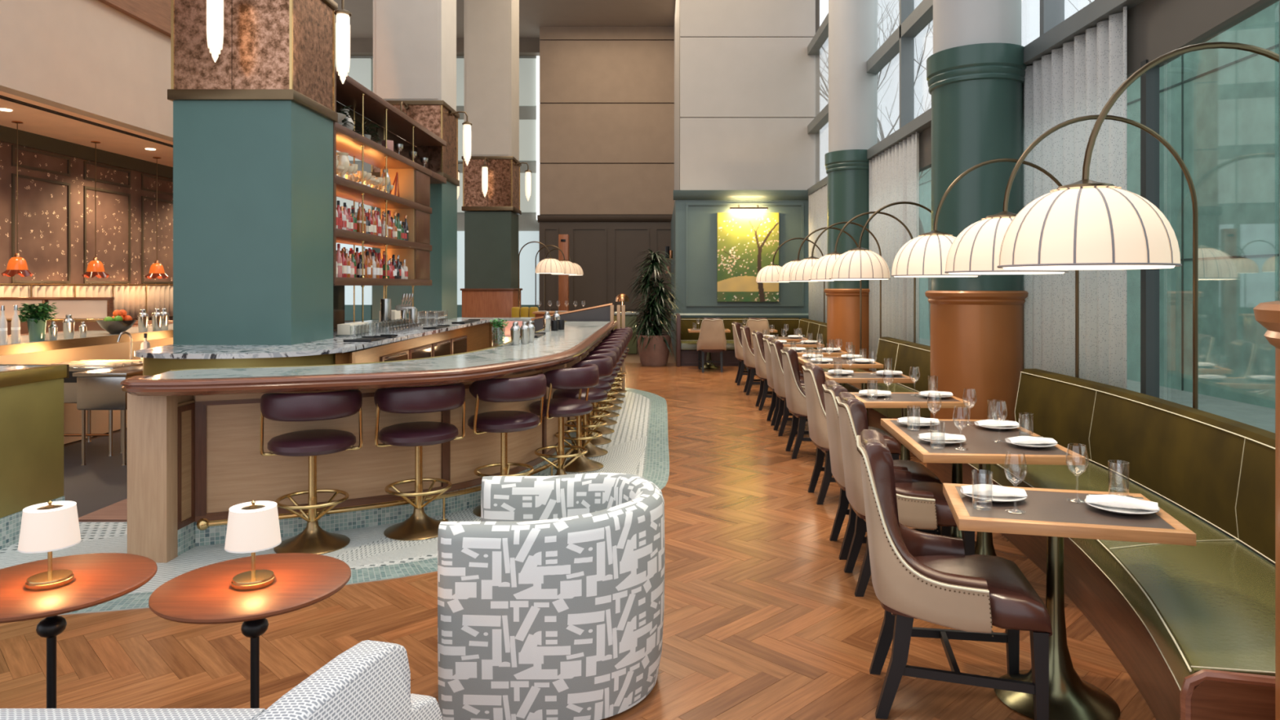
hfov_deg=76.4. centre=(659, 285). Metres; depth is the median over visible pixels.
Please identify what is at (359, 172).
coupe glass
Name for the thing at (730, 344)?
seat cushion
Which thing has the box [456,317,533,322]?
countertop
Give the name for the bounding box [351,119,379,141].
trailing plant
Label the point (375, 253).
bottle
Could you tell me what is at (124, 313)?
orange
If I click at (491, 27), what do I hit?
square column
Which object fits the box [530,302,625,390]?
screen
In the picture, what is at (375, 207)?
bottle
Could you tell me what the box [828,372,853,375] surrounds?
dinner plate
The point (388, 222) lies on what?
bottle
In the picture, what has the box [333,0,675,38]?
ceiling
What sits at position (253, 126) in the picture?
square column
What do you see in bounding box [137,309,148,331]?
shaker
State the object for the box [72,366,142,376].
countertop
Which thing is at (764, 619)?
floor
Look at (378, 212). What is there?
bottle
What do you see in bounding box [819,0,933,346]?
bare tree
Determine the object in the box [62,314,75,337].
shaker
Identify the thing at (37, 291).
cafe curtain
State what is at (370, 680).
lounge seat
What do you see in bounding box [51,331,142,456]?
bar sink
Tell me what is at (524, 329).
shaker
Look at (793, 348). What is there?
folded napkin
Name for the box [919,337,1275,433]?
ground
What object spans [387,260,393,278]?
bottle
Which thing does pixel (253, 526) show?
table lamp
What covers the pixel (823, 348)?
folded napkin
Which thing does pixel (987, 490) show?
folded napkin
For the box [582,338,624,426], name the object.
bar stool
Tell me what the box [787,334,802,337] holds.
folded napkin
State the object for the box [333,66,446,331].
shelf unit
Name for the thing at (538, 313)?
table
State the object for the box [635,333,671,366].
stone pot
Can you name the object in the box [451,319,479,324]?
bar mat
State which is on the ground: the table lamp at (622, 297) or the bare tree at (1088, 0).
the bare tree at (1088, 0)
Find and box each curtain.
[0,285,27,319]
[28,285,111,319]
[111,285,173,318]
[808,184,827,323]
[868,131,919,372]
[1023,6,1127,389]
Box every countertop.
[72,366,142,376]
[133,318,493,376]
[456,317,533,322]
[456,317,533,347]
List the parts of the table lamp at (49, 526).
shade trim, lamp shade, stem, lamp shade, cap plate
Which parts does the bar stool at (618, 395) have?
backrest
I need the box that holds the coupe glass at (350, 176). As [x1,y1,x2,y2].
[345,174,354,180]
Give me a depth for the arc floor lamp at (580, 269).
20.96 m
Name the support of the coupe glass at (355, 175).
on the shelf unit at (415, 180)
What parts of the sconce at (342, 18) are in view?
arm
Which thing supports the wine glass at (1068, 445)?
on the dining table at (1051, 513)
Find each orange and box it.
[112,309,122,316]
[120,309,127,316]
[123,315,132,320]
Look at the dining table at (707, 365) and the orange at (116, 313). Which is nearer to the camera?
the orange at (116, 313)
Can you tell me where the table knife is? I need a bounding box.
[1088,493,1143,498]
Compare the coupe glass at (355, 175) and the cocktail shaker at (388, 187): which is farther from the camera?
the cocktail shaker at (388, 187)
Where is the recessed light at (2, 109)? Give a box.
[0,108,12,111]
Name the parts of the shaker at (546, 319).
shaker lid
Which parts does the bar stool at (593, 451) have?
backrest, seat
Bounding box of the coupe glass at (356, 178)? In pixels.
[353,176,358,182]
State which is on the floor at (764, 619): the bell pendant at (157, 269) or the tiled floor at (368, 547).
the tiled floor at (368, 547)
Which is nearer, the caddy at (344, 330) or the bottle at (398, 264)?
the caddy at (344, 330)
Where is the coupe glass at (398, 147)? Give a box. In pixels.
[394,143,403,154]
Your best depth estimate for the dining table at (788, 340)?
13.02 m
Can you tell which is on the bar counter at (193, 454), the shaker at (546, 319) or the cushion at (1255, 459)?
the shaker at (546, 319)
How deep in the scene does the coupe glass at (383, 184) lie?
9.95 m
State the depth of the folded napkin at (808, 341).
11.99 m
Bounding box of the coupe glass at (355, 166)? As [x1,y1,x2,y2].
[349,164,357,181]
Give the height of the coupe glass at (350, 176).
0.140 m
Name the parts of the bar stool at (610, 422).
backrest, seat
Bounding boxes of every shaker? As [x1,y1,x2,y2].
[48,321,57,339]
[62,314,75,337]
[79,321,87,337]
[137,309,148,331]
[151,308,162,330]
[160,308,168,329]
[380,166,391,193]
[510,322,519,345]
[520,321,529,343]
[527,320,534,342]
[542,312,551,331]
[552,311,559,319]
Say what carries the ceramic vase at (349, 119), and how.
on the shelf unit at (415, 180)
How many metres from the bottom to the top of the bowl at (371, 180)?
0.070 m
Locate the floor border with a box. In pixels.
[57,387,669,615]
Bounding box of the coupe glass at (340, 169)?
[336,165,344,176]
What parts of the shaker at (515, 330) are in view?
shaker lid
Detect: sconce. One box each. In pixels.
[206,0,223,62]
[333,0,351,84]
[400,101,408,137]
[449,111,471,165]
[457,162,462,199]
[481,157,488,196]
[515,162,531,200]
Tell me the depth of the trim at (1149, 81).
5.39 m
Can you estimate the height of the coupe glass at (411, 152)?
0.200 m
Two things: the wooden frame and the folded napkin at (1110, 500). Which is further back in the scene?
the wooden frame
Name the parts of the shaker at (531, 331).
shaker lid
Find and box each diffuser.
[536,272,564,273]
[756,281,789,282]
[791,280,829,281]
[810,280,859,280]
[831,279,888,279]
[893,275,977,277]
[948,271,1064,274]
[1002,265,1175,270]
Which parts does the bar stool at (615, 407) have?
backrest, seat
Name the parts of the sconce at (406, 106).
arm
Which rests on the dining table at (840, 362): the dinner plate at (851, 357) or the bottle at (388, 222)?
the dinner plate at (851, 357)
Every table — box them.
[0,552,157,708]
[148,552,351,708]
[532,311,568,317]
[687,328,730,368]
[744,328,777,368]
[772,337,808,342]
[782,342,824,347]
[796,349,848,355]
[798,356,883,387]
[824,372,915,426]
[850,392,970,460]
[880,418,1085,555]
[942,483,1195,719]
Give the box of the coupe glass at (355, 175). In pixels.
[353,173,361,182]
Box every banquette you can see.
[797,318,930,451]
[926,368,1275,719]
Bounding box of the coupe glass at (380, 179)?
[373,177,382,189]
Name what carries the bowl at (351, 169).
on the coupe glass at (351, 169)
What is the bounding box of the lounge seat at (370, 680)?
[0,640,442,719]
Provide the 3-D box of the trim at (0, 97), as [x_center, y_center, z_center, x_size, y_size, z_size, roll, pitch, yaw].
[-7.120,-2.035,8.900,0.024,0.020,13.800,0,0,0]
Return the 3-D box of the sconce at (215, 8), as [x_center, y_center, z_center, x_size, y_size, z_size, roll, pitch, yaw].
[-3.840,-2.371,7.114,0.156,0.882,0.343,0,0,0]
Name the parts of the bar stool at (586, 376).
arm, seat, backrest, arm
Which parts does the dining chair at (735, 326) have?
leg, leg, leather backrest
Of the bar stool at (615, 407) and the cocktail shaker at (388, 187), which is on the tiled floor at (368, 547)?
the bar stool at (615, 407)
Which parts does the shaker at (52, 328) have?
shaker lid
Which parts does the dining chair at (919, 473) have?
leg, leg, leather backrest, seat, leg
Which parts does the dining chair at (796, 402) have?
leg, leather backrest, leg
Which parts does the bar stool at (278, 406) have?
arm, seat, backrest, arm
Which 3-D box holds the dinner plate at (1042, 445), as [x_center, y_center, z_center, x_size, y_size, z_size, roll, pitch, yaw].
[1.972,0.839,4.323,0.250,0.022,0.250,0,0,-3]
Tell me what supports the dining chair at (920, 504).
on the floor at (764, 619)
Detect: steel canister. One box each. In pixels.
[380,298,391,331]
[408,308,417,330]
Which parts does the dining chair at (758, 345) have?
leg, leather backrest, leg, seat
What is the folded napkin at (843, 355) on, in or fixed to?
on the dinner plate at (851, 357)
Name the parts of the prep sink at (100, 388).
leg, leg, leg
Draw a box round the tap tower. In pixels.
[395,293,415,329]
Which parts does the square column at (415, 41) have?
panel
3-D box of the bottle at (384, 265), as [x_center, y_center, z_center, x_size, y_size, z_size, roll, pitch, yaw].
[-3.398,-0.221,10.080,0.090,0.261,0.090,0,0,0]
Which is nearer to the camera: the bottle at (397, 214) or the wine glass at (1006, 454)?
the wine glass at (1006, 454)
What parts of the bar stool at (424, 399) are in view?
arm, seat, backrest, arm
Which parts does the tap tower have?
tap handle, tap handle, tap handle, tap handle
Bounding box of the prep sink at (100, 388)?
[72,366,142,465]
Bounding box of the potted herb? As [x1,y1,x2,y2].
[17,301,58,341]
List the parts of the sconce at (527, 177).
arm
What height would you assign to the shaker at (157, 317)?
0.260 m
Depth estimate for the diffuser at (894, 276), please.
5.77 m
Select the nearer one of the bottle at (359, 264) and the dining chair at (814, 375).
the dining chair at (814, 375)
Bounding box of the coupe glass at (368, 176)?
[363,172,371,185]
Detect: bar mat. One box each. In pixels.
[342,336,388,342]
[373,334,397,337]
[422,324,449,328]
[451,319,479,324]
[520,332,546,337]
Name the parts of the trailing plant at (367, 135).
pot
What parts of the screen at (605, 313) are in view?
rail, leather panel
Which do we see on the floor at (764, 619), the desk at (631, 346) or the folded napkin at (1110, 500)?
the desk at (631, 346)
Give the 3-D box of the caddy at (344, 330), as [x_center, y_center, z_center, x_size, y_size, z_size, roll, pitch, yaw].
[-3.300,0.465,8.750,0.160,0.130,0.560,0,0,0]
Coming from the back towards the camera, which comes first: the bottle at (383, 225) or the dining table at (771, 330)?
the dining table at (771, 330)
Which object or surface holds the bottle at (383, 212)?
on the shelf unit at (415, 180)
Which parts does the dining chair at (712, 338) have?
leg, leg, seat, leather backrest, leg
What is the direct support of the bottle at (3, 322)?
on the bar counter at (35, 418)
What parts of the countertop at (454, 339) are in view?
cooler door, dark glass, handle, cooler door, dark glass, handle, cooler door, dark glass, handle, cooler door, dark glass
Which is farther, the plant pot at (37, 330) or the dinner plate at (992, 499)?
the plant pot at (37, 330)
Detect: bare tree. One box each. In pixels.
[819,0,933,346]
[891,0,1091,70]
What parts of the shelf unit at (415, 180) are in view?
brass rod, brass rod, brass rod, brass rod, brass rod, brass rod, brass rod, brass rod, brass rod, brass rod, brass rod, brass rod, panel, panel, panel, brass rod, brass rod, cabinet door, cabinet door, cabinet door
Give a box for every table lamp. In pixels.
[17,500,81,591]
[224,500,281,591]
[615,293,629,311]
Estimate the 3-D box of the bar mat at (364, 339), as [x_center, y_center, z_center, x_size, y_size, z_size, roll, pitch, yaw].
[-2.870,0.518,7.950,0.260,0.022,0.500,0,0,0]
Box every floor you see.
[0,341,1155,719]
[0,391,650,593]
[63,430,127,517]
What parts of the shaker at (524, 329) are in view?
shaker lid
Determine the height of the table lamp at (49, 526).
0.273 m
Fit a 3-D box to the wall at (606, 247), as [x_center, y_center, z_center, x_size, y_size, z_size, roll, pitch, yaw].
[-1.530,-0.260,24.380,4.260,3.720,0.240,0,0,0]
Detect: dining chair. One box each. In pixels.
[696,317,726,372]
[731,321,756,385]
[740,324,760,395]
[746,317,769,370]
[751,330,804,410]
[762,335,804,426]
[768,339,808,435]
[780,346,811,458]
[801,362,900,504]
[822,380,942,559]
[835,391,974,596]
[856,429,1052,719]
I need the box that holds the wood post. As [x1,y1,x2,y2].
[558,234,568,311]
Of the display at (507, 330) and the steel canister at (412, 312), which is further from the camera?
the display at (507, 330)
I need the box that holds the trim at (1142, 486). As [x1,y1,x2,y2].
[812,348,1275,565]
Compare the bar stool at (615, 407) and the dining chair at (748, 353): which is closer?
the bar stool at (615, 407)
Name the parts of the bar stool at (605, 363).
seat, arm, backrest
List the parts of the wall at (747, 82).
panel, wall panel, wall panel, wall panel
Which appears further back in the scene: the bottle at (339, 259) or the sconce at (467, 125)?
the sconce at (467, 125)
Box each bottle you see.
[0,305,7,344]
[10,305,20,343]
[140,333,150,359]
[336,200,342,229]
[336,209,337,228]
[336,244,342,277]
[336,261,337,277]
[340,206,346,230]
[341,248,346,277]
[343,202,348,230]
[345,248,350,277]
[347,208,353,231]
[348,253,354,277]
[351,208,356,231]
[351,249,356,277]
[354,247,359,264]
[356,202,361,232]
[356,254,364,277]
[363,203,365,233]
[363,247,367,278]
[364,212,370,234]
[366,251,370,278]
[367,208,373,235]
[368,248,372,278]
[371,209,376,235]
[371,252,376,278]
[373,206,377,235]
[374,252,379,278]
[377,211,381,235]
[377,253,382,278]
[381,211,384,224]
[381,217,387,236]
[382,250,385,265]
[382,257,389,278]
[386,209,391,237]
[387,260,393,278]
[389,210,392,238]
[390,257,394,278]
[391,254,396,279]
[392,218,397,239]
[394,212,398,239]
[395,261,399,279]
[396,213,400,239]
[396,255,401,279]
[400,221,404,239]
[400,261,404,279]
[402,222,406,240]
[402,259,408,279]
[404,215,408,240]
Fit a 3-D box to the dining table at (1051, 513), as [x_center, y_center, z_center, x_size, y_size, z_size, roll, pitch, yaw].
[1.530,1.225,3.150,0.770,0.750,0.560,0,0,13]
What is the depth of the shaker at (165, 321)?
9.92 m
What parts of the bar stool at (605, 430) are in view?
backrest, seat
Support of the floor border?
on the floor at (764, 619)
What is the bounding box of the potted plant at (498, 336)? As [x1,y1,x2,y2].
[489,318,508,346]
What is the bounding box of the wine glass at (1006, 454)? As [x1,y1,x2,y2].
[1004,453,1026,510]
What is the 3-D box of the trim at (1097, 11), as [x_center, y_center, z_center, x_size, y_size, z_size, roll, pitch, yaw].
[3.128,-1.980,9.663,0.942,0.140,15.172,0,0,3]
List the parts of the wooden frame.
leg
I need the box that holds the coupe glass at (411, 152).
[408,151,417,159]
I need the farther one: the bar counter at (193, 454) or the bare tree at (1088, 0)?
the bare tree at (1088, 0)
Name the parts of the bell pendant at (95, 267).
cord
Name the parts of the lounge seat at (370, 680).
arm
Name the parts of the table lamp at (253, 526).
shade trim, lamp shade, lamp shade, cap plate, stem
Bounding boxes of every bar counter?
[0,322,173,549]
[120,320,617,562]
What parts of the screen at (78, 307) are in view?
frosted pane, brass sill, rail, frosted pane, frame post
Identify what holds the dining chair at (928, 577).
on the floor at (764, 619)
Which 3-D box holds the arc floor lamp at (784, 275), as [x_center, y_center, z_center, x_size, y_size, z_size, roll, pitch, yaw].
[2.396,0.366,11.885,1.357,2.468,0.613,0,0,10]
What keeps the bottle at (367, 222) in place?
on the shelf unit at (415, 180)
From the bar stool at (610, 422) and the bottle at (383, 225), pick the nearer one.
the bar stool at (610, 422)
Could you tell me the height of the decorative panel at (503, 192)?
1.040 m
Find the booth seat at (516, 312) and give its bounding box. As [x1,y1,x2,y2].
[511,306,538,317]
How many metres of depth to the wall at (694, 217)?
17.25 m
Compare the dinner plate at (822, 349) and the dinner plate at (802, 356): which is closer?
the dinner plate at (802, 356)
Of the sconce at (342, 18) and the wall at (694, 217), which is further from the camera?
the wall at (694, 217)
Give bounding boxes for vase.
[336,151,350,177]
[340,108,354,130]
[382,139,393,151]
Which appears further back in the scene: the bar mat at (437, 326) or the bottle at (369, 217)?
the bar mat at (437, 326)
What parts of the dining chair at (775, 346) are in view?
leg, leg, leather backrest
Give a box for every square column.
[167,0,337,345]
[368,0,459,319]
[460,0,522,317]
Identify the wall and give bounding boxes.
[0,0,173,142]
[0,141,173,320]
[537,214,672,333]
[539,26,674,214]
[671,190,811,360]
[674,0,819,201]
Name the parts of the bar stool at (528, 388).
arm, seat, backrest, arm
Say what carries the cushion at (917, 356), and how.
on the banquette at (904, 354)
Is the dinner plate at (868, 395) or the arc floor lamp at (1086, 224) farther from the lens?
the dinner plate at (868, 395)
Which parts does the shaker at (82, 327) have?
shaker lid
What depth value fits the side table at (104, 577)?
2.67 m
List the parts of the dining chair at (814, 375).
leg, leather backrest, leg, seat, leg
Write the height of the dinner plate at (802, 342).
0.022 m
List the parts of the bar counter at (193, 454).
post, return panel, dark frame, panel, dark rail, dark rail, foot rail, panel, panel, panel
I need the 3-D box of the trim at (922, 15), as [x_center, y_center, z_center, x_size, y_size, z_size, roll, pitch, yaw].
[3.220,-3.315,11.335,0.180,0.170,11.830,0,0,0]
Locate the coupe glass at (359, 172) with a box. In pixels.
[357,170,366,178]
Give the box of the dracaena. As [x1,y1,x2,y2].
[626,248,686,366]
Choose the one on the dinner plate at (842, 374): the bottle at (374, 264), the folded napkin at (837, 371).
the folded napkin at (837, 371)
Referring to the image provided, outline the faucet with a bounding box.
[116,331,132,359]
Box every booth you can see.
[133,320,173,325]
[675,313,799,366]
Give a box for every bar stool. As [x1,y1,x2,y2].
[259,389,362,554]
[373,382,465,540]
[467,373,546,516]
[528,364,599,475]
[552,355,613,472]
[564,350,616,457]
[571,346,619,445]
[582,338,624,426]
[582,342,622,435]
[600,335,626,417]
[606,333,628,410]
[607,330,630,404]
[610,328,631,398]
[614,326,632,393]
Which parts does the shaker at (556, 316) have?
shaker lid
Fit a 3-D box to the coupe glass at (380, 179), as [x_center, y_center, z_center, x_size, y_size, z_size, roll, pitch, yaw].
[-3.410,-1.220,9.845,0.102,0.180,0.102,0,0,0]
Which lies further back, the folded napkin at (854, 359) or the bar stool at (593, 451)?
the folded napkin at (854, 359)
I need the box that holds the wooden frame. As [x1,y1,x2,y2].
[390,172,399,196]
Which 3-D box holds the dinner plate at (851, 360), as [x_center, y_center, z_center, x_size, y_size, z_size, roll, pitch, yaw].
[2.250,0.839,9.010,0.250,0.022,0.250,0,0,8]
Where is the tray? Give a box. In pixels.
[335,332,369,337]
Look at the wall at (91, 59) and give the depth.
9.54 m
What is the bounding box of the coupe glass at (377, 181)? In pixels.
[370,178,379,188]
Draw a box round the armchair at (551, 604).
[437,472,664,719]
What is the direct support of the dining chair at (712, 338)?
on the floor at (764, 619)
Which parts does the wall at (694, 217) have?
panel, cornice, chair rail, panel moulding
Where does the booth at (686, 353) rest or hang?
on the floor at (764, 619)
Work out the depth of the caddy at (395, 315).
10.15 m
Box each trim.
[0,94,173,146]
[0,97,173,147]
[0,124,173,178]
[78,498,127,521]
[97,0,170,36]
[334,38,539,56]
[807,0,933,133]
[807,0,1144,195]
[807,13,828,54]
[812,348,1275,565]
[899,0,914,128]
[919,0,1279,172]
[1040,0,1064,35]
[1140,59,1159,398]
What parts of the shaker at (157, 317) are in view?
shaker lid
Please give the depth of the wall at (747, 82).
17.26 m
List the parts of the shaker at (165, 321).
shaker lid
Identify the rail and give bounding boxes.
[0,283,173,319]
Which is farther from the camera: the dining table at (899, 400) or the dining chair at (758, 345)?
the dining chair at (758, 345)
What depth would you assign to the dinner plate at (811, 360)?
8.99 m
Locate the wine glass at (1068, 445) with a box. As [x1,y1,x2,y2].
[1065,444,1088,500]
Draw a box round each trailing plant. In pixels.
[338,105,354,126]
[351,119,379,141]
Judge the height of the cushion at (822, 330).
0.480 m
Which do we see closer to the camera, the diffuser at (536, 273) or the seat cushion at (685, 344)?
the seat cushion at (685, 344)
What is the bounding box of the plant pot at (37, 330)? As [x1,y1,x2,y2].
[26,318,47,341]
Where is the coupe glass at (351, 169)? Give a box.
[345,165,354,179]
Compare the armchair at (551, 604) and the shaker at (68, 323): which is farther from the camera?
the shaker at (68, 323)
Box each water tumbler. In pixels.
[906,404,920,431]
[929,420,945,448]
[971,471,992,510]
[1018,412,1033,436]
[1107,462,1129,491]
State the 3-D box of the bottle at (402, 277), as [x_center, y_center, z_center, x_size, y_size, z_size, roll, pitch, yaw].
[-3.409,-0.205,10.697,0.108,0.231,0.108,0,0,0]
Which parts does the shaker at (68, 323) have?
shaker lid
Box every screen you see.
[0,297,114,334]
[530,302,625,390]
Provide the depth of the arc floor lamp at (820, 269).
9.40 m
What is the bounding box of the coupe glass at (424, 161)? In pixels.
[420,157,427,166]
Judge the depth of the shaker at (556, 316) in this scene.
10.02 m
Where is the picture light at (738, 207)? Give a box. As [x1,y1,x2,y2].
[729,204,768,208]
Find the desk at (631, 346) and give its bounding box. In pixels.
[613,311,639,353]
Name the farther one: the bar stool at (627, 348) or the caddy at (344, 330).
the bar stool at (627, 348)
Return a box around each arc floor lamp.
[518,241,564,306]
[535,244,577,306]
[544,248,583,311]
[755,237,825,322]
[777,226,861,368]
[789,221,881,337]
[808,211,915,391]
[829,201,931,279]
[891,158,1079,377]
[944,114,1198,518]
[997,41,1279,270]
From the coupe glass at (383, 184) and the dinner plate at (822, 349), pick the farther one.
the dinner plate at (822, 349)
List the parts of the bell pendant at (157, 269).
cord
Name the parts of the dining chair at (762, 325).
leather backrest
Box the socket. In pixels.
[13,253,20,257]
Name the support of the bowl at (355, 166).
on the coupe glass at (355, 166)
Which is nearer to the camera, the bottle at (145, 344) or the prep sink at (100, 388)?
the prep sink at (100, 388)
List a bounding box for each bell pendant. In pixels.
[1,120,33,276]
[81,141,109,278]
[145,156,168,279]
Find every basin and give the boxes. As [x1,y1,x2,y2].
[63,382,76,403]
[76,373,142,409]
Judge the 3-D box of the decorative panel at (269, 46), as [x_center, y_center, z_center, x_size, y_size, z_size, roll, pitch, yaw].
[-3.840,-2.280,7.769,1.070,1.040,0.952,0,0,0]
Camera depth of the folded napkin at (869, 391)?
6.24 m
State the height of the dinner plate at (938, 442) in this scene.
0.022 m
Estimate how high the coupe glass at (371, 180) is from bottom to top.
0.140 m
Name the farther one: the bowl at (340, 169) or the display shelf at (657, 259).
the display shelf at (657, 259)
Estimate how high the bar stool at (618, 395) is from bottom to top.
0.969 m
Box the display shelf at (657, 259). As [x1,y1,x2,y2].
[650,258,673,331]
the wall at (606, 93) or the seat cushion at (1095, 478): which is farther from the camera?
the wall at (606, 93)
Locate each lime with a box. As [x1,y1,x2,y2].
[104,315,114,320]
[113,315,123,320]
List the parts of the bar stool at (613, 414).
backrest, seat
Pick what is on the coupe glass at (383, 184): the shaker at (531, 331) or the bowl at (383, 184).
the bowl at (383, 184)
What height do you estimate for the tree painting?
1.880 m
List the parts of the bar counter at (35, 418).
brass panel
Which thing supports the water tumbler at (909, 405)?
on the dining table at (982, 450)
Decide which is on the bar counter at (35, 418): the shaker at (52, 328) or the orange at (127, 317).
the shaker at (52, 328)
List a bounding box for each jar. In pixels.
[551,320,558,330]
[558,320,564,329]
[665,246,669,258]
[669,250,672,258]
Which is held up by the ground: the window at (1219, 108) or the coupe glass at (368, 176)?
the window at (1219, 108)
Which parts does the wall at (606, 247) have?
panel moulding, panel moulding, cornice, panel moulding, panel moulding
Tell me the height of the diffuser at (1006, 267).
0.016 m
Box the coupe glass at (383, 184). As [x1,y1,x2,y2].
[379,178,385,191]
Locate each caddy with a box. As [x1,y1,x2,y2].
[335,322,369,337]
[378,310,400,328]
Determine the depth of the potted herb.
7.85 m
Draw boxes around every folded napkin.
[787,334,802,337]
[790,346,805,350]
[800,340,817,342]
[802,353,822,356]
[810,357,832,361]
[821,347,840,350]
[827,368,853,373]
[841,354,862,357]
[852,358,874,361]
[858,389,890,395]
[875,369,902,374]
[897,416,939,424]
[918,390,953,396]
[918,432,965,441]
[960,484,1026,498]
[974,419,1020,426]
[1004,435,1057,444]
[1085,494,1158,512]
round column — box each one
[823,0,877,372]
[924,0,1028,421]
[1253,0,1279,719]
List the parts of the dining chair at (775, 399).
leg, leg, leather backrest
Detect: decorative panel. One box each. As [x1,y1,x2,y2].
[173,0,333,110]
[373,105,457,179]
[463,159,519,209]
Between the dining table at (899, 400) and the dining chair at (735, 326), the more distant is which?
the dining chair at (735, 326)
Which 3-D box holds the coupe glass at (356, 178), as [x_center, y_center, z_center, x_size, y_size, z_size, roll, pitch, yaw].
[-3.550,-1.200,9.440,0.102,0.140,0.102,0,0,0]
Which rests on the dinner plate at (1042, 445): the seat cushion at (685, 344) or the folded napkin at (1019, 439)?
the folded napkin at (1019, 439)
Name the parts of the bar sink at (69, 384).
cross rail, leg, leg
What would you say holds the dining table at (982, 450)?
on the floor at (764, 619)
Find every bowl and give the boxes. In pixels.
[96,320,136,333]
[336,165,344,173]
[337,112,346,123]
[345,165,354,174]
[349,164,357,174]
[363,172,371,181]
[366,177,375,183]
[370,178,379,185]
[373,177,382,185]
[379,178,385,186]
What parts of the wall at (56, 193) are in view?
panel moulding, panel moulding, panel moulding, panel moulding, panel moulding, panel moulding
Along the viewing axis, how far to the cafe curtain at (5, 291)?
10.58 m
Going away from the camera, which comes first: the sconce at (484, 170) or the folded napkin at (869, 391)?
the folded napkin at (869, 391)
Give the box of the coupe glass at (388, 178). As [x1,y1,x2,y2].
[381,177,390,185]
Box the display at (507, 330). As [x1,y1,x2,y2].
[502,320,522,343]
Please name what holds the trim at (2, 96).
attached to the wall at (91, 59)
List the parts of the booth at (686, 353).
panel, moulding, moulding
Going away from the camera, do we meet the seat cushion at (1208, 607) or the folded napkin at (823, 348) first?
the seat cushion at (1208, 607)
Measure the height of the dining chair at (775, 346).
1.011 m
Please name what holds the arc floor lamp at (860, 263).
on the floor at (764, 619)
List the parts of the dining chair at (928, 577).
leg, leg, leather backrest, nail trim, seat, leg, leg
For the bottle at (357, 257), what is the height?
0.356 m
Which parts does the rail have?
rail post, rail, rail post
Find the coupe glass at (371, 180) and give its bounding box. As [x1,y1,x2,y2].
[366,177,375,186]
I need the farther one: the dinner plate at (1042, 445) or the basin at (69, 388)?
the basin at (69, 388)
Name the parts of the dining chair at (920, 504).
leg, leg, leather backrest, nail trim, seat, leg, leg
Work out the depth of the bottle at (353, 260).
9.00 m
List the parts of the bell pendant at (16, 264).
cord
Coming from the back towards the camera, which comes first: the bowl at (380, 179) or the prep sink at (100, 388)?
the bowl at (380, 179)
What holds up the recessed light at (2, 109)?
in the ceiling at (35, 121)
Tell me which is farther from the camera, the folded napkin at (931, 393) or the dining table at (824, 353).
the dining table at (824, 353)
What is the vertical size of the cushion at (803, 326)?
0.480 m
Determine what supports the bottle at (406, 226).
on the shelf unit at (415, 180)
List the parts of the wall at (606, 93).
wall panel, wall panel, wall panel, wall panel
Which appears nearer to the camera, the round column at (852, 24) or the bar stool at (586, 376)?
the bar stool at (586, 376)
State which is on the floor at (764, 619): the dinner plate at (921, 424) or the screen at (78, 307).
the screen at (78, 307)
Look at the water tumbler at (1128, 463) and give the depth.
3.27 m
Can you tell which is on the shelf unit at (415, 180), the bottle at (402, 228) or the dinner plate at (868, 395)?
the bottle at (402, 228)
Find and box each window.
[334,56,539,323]
[536,55,539,219]
[919,0,1279,408]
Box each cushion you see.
[0,708,266,719]
[680,318,722,340]
[680,340,697,349]
[722,318,748,340]
[726,340,734,349]
[766,318,799,337]
[797,318,814,337]
[806,320,825,349]
[817,323,826,349]
[838,382,930,417]
[875,337,906,371]
[894,341,930,391]
[968,463,978,471]
[991,460,1237,577]
[1014,368,1111,459]
[1088,386,1264,537]
[1109,540,1275,688]
[1235,430,1275,561]
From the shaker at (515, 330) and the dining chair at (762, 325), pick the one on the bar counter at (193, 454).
the shaker at (515, 330)
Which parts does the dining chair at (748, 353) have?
leg, leather backrest, leg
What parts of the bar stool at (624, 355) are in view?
backrest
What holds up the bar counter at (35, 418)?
on the floor at (764, 619)
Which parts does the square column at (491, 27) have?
panel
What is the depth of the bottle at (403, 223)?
10.76 m
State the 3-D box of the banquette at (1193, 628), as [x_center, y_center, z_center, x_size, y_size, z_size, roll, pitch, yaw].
[2.363,1.125,4.525,1.004,0.950,4.629,0,0,9]
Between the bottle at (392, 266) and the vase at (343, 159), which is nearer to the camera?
the vase at (343, 159)
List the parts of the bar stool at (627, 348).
backrest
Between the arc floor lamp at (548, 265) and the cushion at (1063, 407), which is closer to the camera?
the cushion at (1063, 407)
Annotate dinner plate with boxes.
[801,342,817,343]
[802,355,823,358]
[810,360,833,362]
[822,349,839,351]
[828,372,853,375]
[840,355,862,359]
[851,360,875,363]
[859,393,891,397]
[876,373,901,376]
[897,420,938,426]
[917,436,966,444]
[918,393,951,398]
[960,488,1026,502]
[974,423,1019,430]
[1005,440,1057,448]
[1084,498,1159,514]
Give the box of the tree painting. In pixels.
[716,212,778,301]
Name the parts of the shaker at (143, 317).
shaker lid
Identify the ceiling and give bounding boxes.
[0,90,173,167]
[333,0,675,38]
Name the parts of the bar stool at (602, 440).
backrest, seat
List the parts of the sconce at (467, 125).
arm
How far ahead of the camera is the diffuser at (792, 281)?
11.07 m
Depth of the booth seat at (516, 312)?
17.30 m

